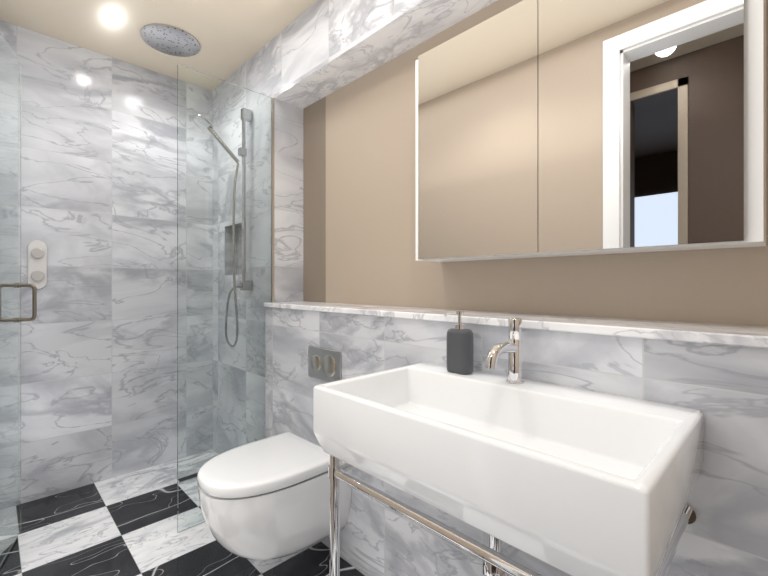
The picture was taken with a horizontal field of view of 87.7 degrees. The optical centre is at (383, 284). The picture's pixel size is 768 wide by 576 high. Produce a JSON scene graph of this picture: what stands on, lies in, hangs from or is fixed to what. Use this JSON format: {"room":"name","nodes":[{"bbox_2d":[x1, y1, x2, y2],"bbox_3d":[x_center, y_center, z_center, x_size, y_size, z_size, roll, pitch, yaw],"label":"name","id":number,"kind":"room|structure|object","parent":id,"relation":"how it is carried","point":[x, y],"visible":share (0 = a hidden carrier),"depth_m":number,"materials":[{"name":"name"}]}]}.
{"room":"bathroom","nodes":[
{"label":"bathroom","id":0,"kind":"room"},
{"bbox_2d":[0,20,176,503],"bbox_3d":[-1.526,-0.095,2.392,1.540,2.400,0.120,0,0,-45],"label":"wall","id":1,"kind":"structure","parent":0,"point":[99,220],"depth_m":2.23,"materials":[{"name":"stone"}]},
{"bbox_2d":[28,240,46,288],"bbox_3d":[-1.771,-0.100,2.045,0.074,0.250,0.027,0,0,-45],"label":"shower valve","id":2,"kind":"object","parent":1,"relation":"attached to","point":[37,263],"visible":0.96,"depth_m":2.04,"materials":[{"name":"white"}]},
{"bbox_2d":[0,0,316,79],"bbox_3d":[-0.613,-1.345,0.412,3.020,0.100,4.220,0,0,-45],"label":"ceiling","id":3,"kind":"structure","parent":0,"point":[231,36],"depth_m":2.00,"materials":[{"name":"beige paint"}]},
{"bbox_2d":[102,10,122,21],"bbox_3d":[-1.310,-1.292,1.930,0.084,0.004,0.084,0,0,-45],"label":"recessed light","id":4,"kind":"object","parent":3,"relation":"in","point":[110,15],"visible":1,"depth_m":1.93,"materials":[{"name":"white glass"}]},
{"bbox_2d":[140,24,199,56],"bbox_3d":[-1.131,-1.290,2.127,0.280,0.010,0.280,0,0,-45],"label":"shower head","id":5,"kind":"object","parent":3,"relation":"attached to","point":[170,40],"visible":1,"depth_m":2.11},
{"bbox_2d":[0,459,364,575],"bbox_3d":[-0.395,1.155,1.245,1.540,0.100,3.340,0,0,-45],"label":"floor","id":6,"kind":"structure","parent":0,"point":[124,525],"depth_m":1.71,"materials":[{"name":"black tile"}]},
{"bbox_2d":[177,64,273,532],"bbox_3d":[-0.748,0.063,1.937,0.468,2.076,0.016,0,0,-45],"label":"glass","id":7,"kind":"object","parent":6,"relation":"on","point":[225,211],"visible":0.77,"depth_m":1.90,"materials":[{"name":"clear glass"}]},
{"bbox_2d":[313,362,703,575],"bbox_3d":[0.230,0.677,0.892,0.444,0.855,0.710,0,0,-45],"label":"basin","id":8,"kind":"object","parent":6,"relation":"on","point":[571,481],"visible":1,"depth_m":0.75,"materials":[{"name":"white ceramic"}]},
{"bbox_2d":[444,311,473,374],"bbox_3d":[0.212,0.163,1.137,0.050,0.173,0.086,0,0,-45],"label":"soap dispenser","id":9,"kind":"object","parent":8,"relation":"on","point":[460,348],"visible":1,"depth_m":1.11,"materials":[{"name":"grey plastic"}]},
{"bbox_2d":[485,318,523,383],"bbox_3d":[0.295,0.168,0.981,0.154,0.162,0.045,0,0,-45],"label":"faucet","id":10,"kind":"object","parent":8,"relation":"on","point":[512,347],"visible":1,"depth_m":1.00,"materials":[{"name":"silver metal"}]},
{"bbox_2d":[224,38,302,301],"bbox_3d":[-0.798,-0.095,2.451,0.180,2.400,0.816,0,0,-45],"label":"wall","id":11,"kind":"structure","parent":0,"point":[255,72],"depth_m":2.16,"materials":[{"name":"white stone"}]},
{"bbox_2d":[303,0,767,326],"bbox_3d":[0.152,-0.095,1.701,0.121,2.400,3.220,0,0,-45],"label":"wall","id":12,"kind":"structure","parent":0,"point":[359,190],"depth_m":1.65,"materials":[{"name":"beige paint"}]},
{"bbox_2d":[274,0,496,108],"bbox_3d":[0.290,-1.135,1.348,0.180,0.320,2.284,0,0,-45],"label":"beam","id":13,"kind":"structure","parent":12,"relation":"attached to","point":[323,48],"depth_m":1.73,"materials":[{"name":"white stone"}]},
{"bbox_2d":[264,301,767,575],"bbox_3d":[0.269,0.600,1.327,0.240,1.010,2.284,0,0,-45],"label":"wainscot","id":14,"kind":"structure","parent":12,"relation":"attached to","point":[716,375],"depth_m":0.99,"materials":[{"name":"stone"}]},
{"bbox_2d":[197,431,352,559],"bbox_3d":[-0.432,0.826,1.518,0.507,0.348,0.372,0,0,-45],"label":"toilet","id":15,"kind":"object","parent":14,"relation":"attached to","point":[268,498],"visible":0.94,"depth_m":1.39,"materials":[{"name":"white ceramic"}]},
{"bbox_2d":[308,346,340,381],"bbox_3d":[-0.256,0.340,1.692,0.012,0.135,0.225,0,0,-45],"label":"flush plate","id":16,"kind":"object","parent":14,"relation":"attached to","point":[324,364],"visible":0.96,"depth_m":1.68,"materials":[{"name":"silver metal"}]},
{"bbox_2d":[416,0,765,261],"bbox_3d":[0.480,-0.445,1.163,0.167,0.720,0.910,0,0,-45],"label":"upper cabinet","id":17,"kind":"object","parent":12,"relation":"attached to","point":[550,128],"visible":1,"depth_m":1.00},
{"bbox_3d":[-0.858,-0.095,0.704,0.120,2.400,3.220,0,0,-45],"label":"wall","id":18,"kind":"structure","parent":0,"visible":0},
{"bbox_2d":[0,33,36,564],"bbox_3d":[-1.478,0.059,1.565,0.204,2.068,0.498,0,0,-45],"label":"shower door","id":19,"kind":"structure","parent":18,"relation":"attached to","point":[11,319],"depth_m":1.66,"materials":[{"name":"clear glass"}]}
]}

